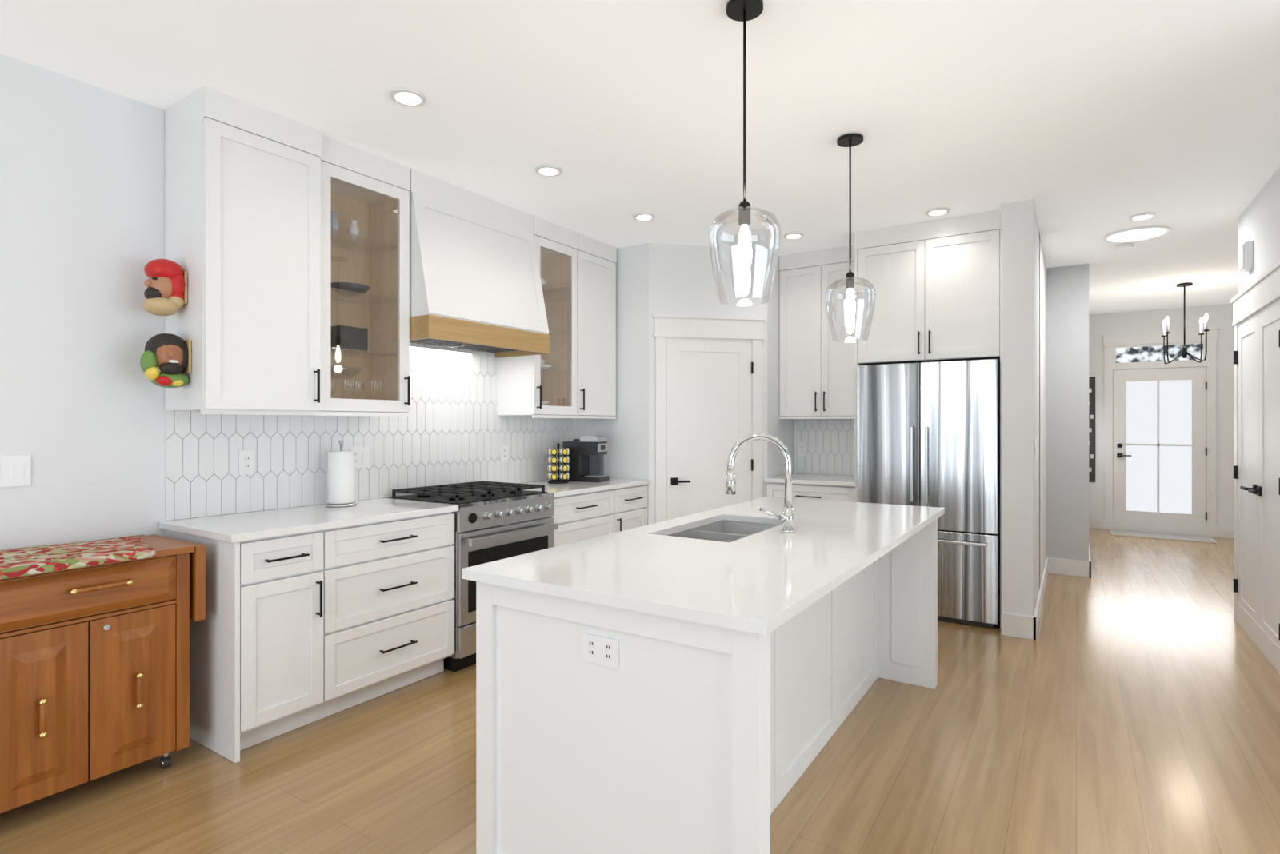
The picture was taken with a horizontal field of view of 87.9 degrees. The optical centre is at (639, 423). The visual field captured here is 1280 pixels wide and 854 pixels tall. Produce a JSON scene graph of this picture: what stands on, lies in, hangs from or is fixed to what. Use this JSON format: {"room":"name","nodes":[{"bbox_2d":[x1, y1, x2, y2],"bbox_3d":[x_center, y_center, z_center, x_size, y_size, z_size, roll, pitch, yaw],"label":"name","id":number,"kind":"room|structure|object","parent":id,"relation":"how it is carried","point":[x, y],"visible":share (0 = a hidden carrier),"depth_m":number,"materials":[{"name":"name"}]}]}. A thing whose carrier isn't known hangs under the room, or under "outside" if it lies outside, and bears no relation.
{"room":"kitchen","nodes":[
{"label":"kitchen","id":0,"kind":"room"},
{"bbox_2d":[0,53,547,550],"bbox_3d":[-2.221,-0.030,2.985,0.150,2.760,8.950,0,0,33],"label":"wall","id":1,"kind":"structure","parent":0,"point":[82,164],"depth_m":2.72,"materials":[{"name":"white paint"}]},
{"bbox_2d":[0,455,30,487],"bbox_3d":[-2.406,0.181,2.557,0.008,0.120,0.085,0,0,33],"label":"switch plate","id":2,"kind":"object","parent":1,"relation":"attached to","point":[14,470],"visible":1,"depth_m":2.55,"materials":[{"name":"white plastic"}]},
{"bbox_2d":[165,343,584,520],"bbox_3d":[-1.296,-0.425,4.249,0.008,1.720,3.036,0,0,33],"label":"backsplash","id":3,"kind":"structure","parent":1,"relation":"attached to","point":[454,432],"depth_m":3.90,"materials":[{"name":"white tile"}]},
{"bbox_2d":[238,449,255,475],"bbox_3d":[-1.934,0.189,3.263,0.008,0.120,0.075,0,0,33],"label":"outlet","id":4,"kind":"object","parent":3,"relation":"attached to","point":[246,462],"depth_m":3.26,"materials":[{"name":"white plastic"}]},
{"bbox_2d":[349,446,369,468],"bbox_3d":[-1.596,0.191,3.776,0.008,0.120,0.121,0,0,33],"label":"outlet","id":5,"kind":"object","parent":3,"relation":"attached to","point":[362,454],"depth_m":3.78,"materials":[{"name":"white plastic"}]},
{"bbox_2d":[500,444,507,462],"bbox_3d":[-0.971,0.211,4.728,0.008,0.120,0.071,0,0,33],"label":"outlet","id":6,"kind":"object","parent":3,"relation":"attached to","point":[503,449],"depth_m":4.73,"materials":[{"name":"white plastic"}]},
{"bbox_2d":[164,86,616,419],"bbox_3d":[-1.133,-0.724,4.121,0.413,1.368,3.005,0,0,33],"label":"upper cabinet","id":7,"kind":"object","parent":1,"relation":"attached to","point":[291,239],"visible":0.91,"depth_m":3.15,"materials":[{"name":"white wood"}]},
{"bbox_2d":[141,259,187,315],"bbox_3d":[-2.025,-0.579,2.824,0.144,0.242,0.150,0,0,33],"label":"figurine","id":8,"kind":"object","parent":7,"relation":"attached to","point":[166,293],"visible":1,"depth_m":2.78,"materials":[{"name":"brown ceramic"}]},
{"bbox_2d":[140,333,191,387],"bbox_3d":[-2.001,-0.267,2.794,0.157,0.231,0.181,0,0,33],"label":"figurine","id":9,"kind":"object","parent":7,"relation":"attached to","point":[170,354],"visible":1,"depth_m":2.75,"materials":[{"name":"multicoloured"}]},
{"bbox_2d":[409,168,550,358],"bbox_3d":[-1.075,-0.936,4.133,0.496,0.943,0.990,0,0,33],"label":"range hood","id":10,"kind":"object","parent":1,"relation":"attached to","point":[475,285],"visible":0.9,"depth_m":3.95,"materials":[{"name":"white paint"}]},
{"bbox_2d":[584,243,648,524],"bbox_3d":[-0.170,-0.030,5.388,0.640,2.760,0.100,0,0,33],"label":"wall","id":11,"kind":"structure","parent":0,"point":[626,435],"depth_m":5.27,"materials":[{"name":"white paint"}]},
{"bbox_2d":[0,0,1279,314],"bbox_3d":[1.828,-1.460,3.256,6.920,0.100,13.850,0,0,33],"label":"ceiling","id":12,"kind":"structure","parent":0,"point":[1099,114],"depth_m":2.86,"materials":[{"name":"white paint"}]},
{"bbox_2d":[708,0,780,305],"bbox_3d":[0.351,-0.909,2.228,0.240,0.999,0.240,0,0,33],"label":"pendant lamp","id":13,"kind":"object","parent":12,"relation":"hanging from","point":[739,10],"visible":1,"depth_m":2.24,"materials":[{"name":"clear glass"}]},
{"bbox_2d":[824,133,875,342],"bbox_3d":[1.034,-0.909,3.269,0.240,0.999,0.240,0,0,33],"label":"pendant lamp","id":14,"kind":"object","parent":12,"relation":"hanging from","point":[850,140],"visible":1,"depth_m":3.27,"materials":[{"name":"clear glass"}]},
{"bbox_2d":[1161,282,1208,363],"bbox_3d":[5.471,-1.013,6.672,0.341,0.792,0.341,0,0,33],"label":"chandelier","id":15,"kind":"object","parent":12,"relation":"hanging from","point":[1184,354],"visible":1,"depth_m":6.67,"materials":[{"name":"black metal"}]},
{"bbox_2d":[0,528,1279,853],"bbox_3d":[1.828,1.400,3.256,6.920,0.100,13.850,0,0,33],"label":"floor","id":16,"kind":"structure","parent":0,"point":[1139,717],"depth_m":2.62,"materials":[{"name":"brown wood"}]},
{"bbox_2d":[0,534,205,813],"bbox_3d":[-2.205,0.909,2.344,0.531,0.879,1.037,0,0,33],"label":"cart","id":17,"kind":"object","parent":16,"relation":"on","point":[94,635],"visible":1,"depth_m":2.37,"materials":[{"name":"brown wood"}]},
{"bbox_2d":[159,477,650,763],"bbox_3d":[-1.026,0.892,4.056,0.663,0.913,3.062,0,0,33],"label":"base unit","id":18,"kind":"object","parent":16,"relation":"on","point":[315,613],"visible":0.78,"depth_m":2.98,"materials":[{"name":"white wood"}]},
{"bbox_2d":[325,440,355,507],"bbox_3d":[-1.591,0.261,3.534,0.150,0.347,0.150,0,0,33],"label":"paper towel holder","id":19,"kind":"object","parent":18,"relation":"on","point":[341,464],"visible":1,"depth_m":3.48,"materials":[{"name":"white paper"}]},
{"bbox_2d":[547,443,569,483],"bbox_3d":[-0.602,0.289,4.894,0.164,0.292,0.164,0,0,33],"label":"pod carousel","id":20,"kind":"object","parent":18,"relation":"on","point":[552,451],"visible":1,"depth_m":4.85,"materials":[{"name":"black metal"}]},
{"bbox_2d":[562,435,609,482],"bbox_3d":[-0.403,0.262,5.103,0.310,0.345,0.230,0,0,21],"label":"coffee maker","id":21,"kind":"object","parent":18,"relation":"on","point":[580,452],"visible":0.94,"depth_m":5.01,"materials":[{"name":"black plastic"}]},
{"bbox_2d":[384,480,558,671],"bbox_3d":[-1.000,0.865,4.040,0.708,0.969,0.769,0,0,33],"label":"stove","id":22,"kind":"object","parent":16,"relation":"on","point":[494,521],"visible":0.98,"depth_m":3.77,"materials":[{"name":"silver metal"}]},
{"bbox_2d":[461,432,944,853],"bbox_3d":[0.523,0.693,2.722,0.975,1.313,2.375,0,0,33],"label":"kitchen island","id":23,"kind":"object","parent":16,"relation":"on","point":[664,687],"visible":1,"depth_m":1.89,"materials":[{"name":"white wood"}]},
{"bbox_2d":[668,520,778,542],"bbox_3d":[0.365,0.578,2.823,0.376,0.220,0.696,0,0,33],"label":"sink","id":24,"kind":"object","parent":23,"relation":"in","point":[725,531],"depth_m":3.07,"materials":[{"name":"silver metal"}]},
{"bbox_2d":[725,432,795,532],"bbox_3d":[0.487,0.236,2.692,0.254,0.400,0.161,0,0,33],"label":"faucet","id":25,"kind":"object","parent":23,"relation":"on","point":[787,517],"depth_m":2.68,"materials":[{"name":"silver metal"}]},
{"bbox_2d":[764,473,854,502],"bbox_3d":[1.474,0.892,5.391,0.710,0.913,0.663,0,0,33],"label":"base unit","id":26,"kind":"object","parent":16,"relation":"on","point":[840,488],"visible":0.23,"depth_m":5.15,"materials":[{"name":"white wood"}]},
{"bbox_2d":[854,209,1001,628],"bbox_3d":[2.162,-0.029,4.903,0.964,2.757,0.723,0,0,33],"label":"cabinet","id":27,"kind":"object","parent":16,"relation":"on","point":[937,283],"visible":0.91,"depth_m":4.60,"materials":[{"name":"white wood"}]},
{"bbox_2d":[856,359,999,627],"bbox_3d":[2.142,0.461,4.868,0.915,1.771,0.770,0,0,33],"label":"fridge","id":28,"kind":"object","parent":16,"relation":"on","point":[928,434],"depth_m":4.50,"materials":[{"name":"silver metal"}]},
{"bbox_2d":[1110,529,1216,543],"bbox_3d":[6.235,1.343,7.953,0.970,0.012,0.440,0,0,33],"label":"doormat","id":29,"kind":"object","parent":16,"relation":"on","point":[1115,533],"visible":1,"depth_m":7.90,"materials":[{"name":"grey fabric"}]},
{"bbox_2d":[648,243,767,524],"bbox_3d":[0.540,-0.030,5.319,0.980,2.760,0.100,0,0,-12],"label":"wall","id":30,"kind":"structure","parent":0,"point":[682,282],"depth_m":5.25,"materials":[{"name":"white paint"}]},
{"bbox_2d":[652,314,765,523],"bbox_3d":[0.553,0.248,5.254,0.930,2.201,0.031,0,0,-12],"label":"door frame","id":31,"kind":"structure","parent":30,"relation":"in","point":[666,326],"depth_m":5.22,"materials":[{"name":"white wood"}]},
{"bbox_2d":[666,337,753,520],"bbox_3d":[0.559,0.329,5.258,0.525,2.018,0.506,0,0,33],"label":"pantry door","id":32,"kind":"structure","parent":30,"relation":"in","point":[709,381],"depth_m":5.26,"materials":[{"name":"white wood"}]},
{"bbox_2d":[767,249,793,478],"bbox_3d":[1.152,-0.030,5.646,0.100,2.760,0.597,0,0,33],"label":"wall","id":33,"kind":"structure","parent":0,"point":[782,430],"depth_m":5.52,"materials":[{"name":"white paint"}]},
{"bbox_2d":[793,248,1039,575],"bbox_3d":[2.127,-0.030,5.435,1.962,2.760,0.120,0,0,33],"label":"wall","id":34,"kind":"structure","parent":0,"point":[1039,249],"depth_m":5.60,"materials":[{"name":"white paint"}]},
{"bbox_2d":[779,245,854,419],"bbox_3d":[1.550,-0.724,5.508,0.710,1.368,0.383,0,0,33],"label":"upper cabinet","id":35,"kind":"object","parent":34,"relation":"attached to","point":[817,372],"visible":0.83,"depth_m":5.40,"materials":[{"name":"white wood"}]},
{"bbox_2d":[793,419,854,475],"bbox_3d":[1.657,0.177,5.667,0.709,0.515,0.008,0,0,33],"label":"backsplash","id":36,"kind":"structure","parent":34,"relation":"attached to","point":[830,442],"depth_m":5.70,"materials":[{"name":"white tile"}]},
{"bbox_2d":[798,442,806,456],"bbox_3d":[1.420,0.224,5.812,0.075,0.120,0.007,0,0,33],"label":"outlet plate","id":37,"kind":"object","parent":36,"relation":"attached to","point":[802,446],"visible":1,"depth_m":5.81,"materials":[{"name":"white plastic"}]},
{"bbox_2d":[1001,199,1046,616],"bbox_3d":[3.000,-0.030,5.136,0.175,2.760,2.220,0,0,33],"label":"wall","id":38,"kind":"structure","parent":0,"point":[1020,230],"depth_m":4.22,"materials":[{"name":"white paint"}]},
{"bbox_2d":[1034,439,1035,458],"bbox_3d":[2.545,0.160,4.274,0.009,0.120,0.080,0,0,33],"label":"switch plate","id":39,"kind":"object","parent":38,"relation":"attached to","point":[1034,439],"visible":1,"depth_m":4.26,"materials":[{"name":"white plastic"}]},
{"bbox_2d":[1001,517,1279,674],"bbox_3d":[1.526,1.280,3.470,14.954,0.139,3.440,0,0,-35],"label":"baseboard","id":40,"kind":"structure","parent":38,"relation":"attached to","point":[1026,627],"depth_m":5.68,"materials":[{"name":"white wood"}]},
{"bbox_2d":[1046,264,1088,561],"bbox_3d":[3.801,-0.030,6.028,0.455,2.760,0.150,0,0,33],"label":"wall column","id":41,"kind":"structure","parent":0,"point":[1067,287],"depth_m":5.92,"materials":[{"name":"grey paint"}]},
{"bbox_2d":[1103,225,1170,250],"bbox_3d":[3.727,-1.394,4.999,0.400,0.029,0.596,0,0,33],"label":"ceiling light","id":42,"kind":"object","parent":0,"point":[1142,233],"depth_m":4.91,"materials":[{"name":"white plastic"}]},
{"bbox_2d":[1088,304,1234,527],"bbox_3d":[7.053,-0.030,7.840,3.220,2.760,0.150,0,0,33],"label":"wall","id":43,"kind":"structure","parent":0,"point":[1221,316],"depth_m":8.05,"materials":[{"name":"white paint"}]},
{"bbox_2d":[1088,377,1095,482],"bbox_3d":[5.810,0.075,8.554,0.090,1.350,0.019,0,0,33],"label":"art panel","id":44,"kind":"object","parent":43,"relation":"attached to","point":[1091,380],"visible":0.71,"depth_m":8.54,"materials":[{"name":"black metal"}]},
{"bbox_2d":[1113,367,1207,525],"bbox_3d":[6.372,0.329,8.156,0.908,2.018,0.068,0,0,33],"label":"front door","id":45,"kind":"structure","parent":43,"relation":"in","point":[1160,450],"depth_m":8.17,"materials":[{"name":"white glass"}]},
{"bbox_2d":[1101,327,1219,537],"bbox_3d":[6.380,0.104,8.174,1.140,2.489,0.029,0,0,33],"label":"door frame","id":46,"kind":"structure","parent":43,"relation":"attached to","point":[1141,350],"depth_m":8.16,"materials":[{"name":"white wood"}]},
{"bbox_2d":[1238,166,1279,293],"bbox_3d":[3.798,-0.030,2.931,1.270,2.760,3.070,0,0,33],"label":"wall","id":47,"kind":"structure","parent":0,"point":[1259,223],"depth_m":3.96,"materials":[{"name":"white paint"}]},
{"bbox_2d":[1239,240,1252,272],"bbox_3d":[3.869,-1.065,4.242,0.048,0.170,0.140,0,0,33],"label":"box","id":48,"kind":"object","parent":47,"relation":"attached to","point":[1246,250],"visible":1,"depth_m":4.19,"materials":[{"name":"white plastic"}]},
{"bbox_2d":[1230,260,1279,622],"bbox_3d":[3.723,0.244,4.003,0.031,2.211,1.440,0,0,33],"label":"door frame","id":49,"kind":"structure","parent":47,"relation":"attached to","point":[1265,290],"depth_m":4.26,"materials":[{"name":"white wood"}]},
{"bbox_2d":[1233,298,1279,647],"bbox_3d":[3.708,0.329,4.013,0.066,2.018,1.224,0,0,33],"label":"closet door","id":50,"kind":"structure","parent":47,"relation":"in","point":[1257,358],"depth_m":3.96,"materials":[{"name":"white wood"}]}
]}

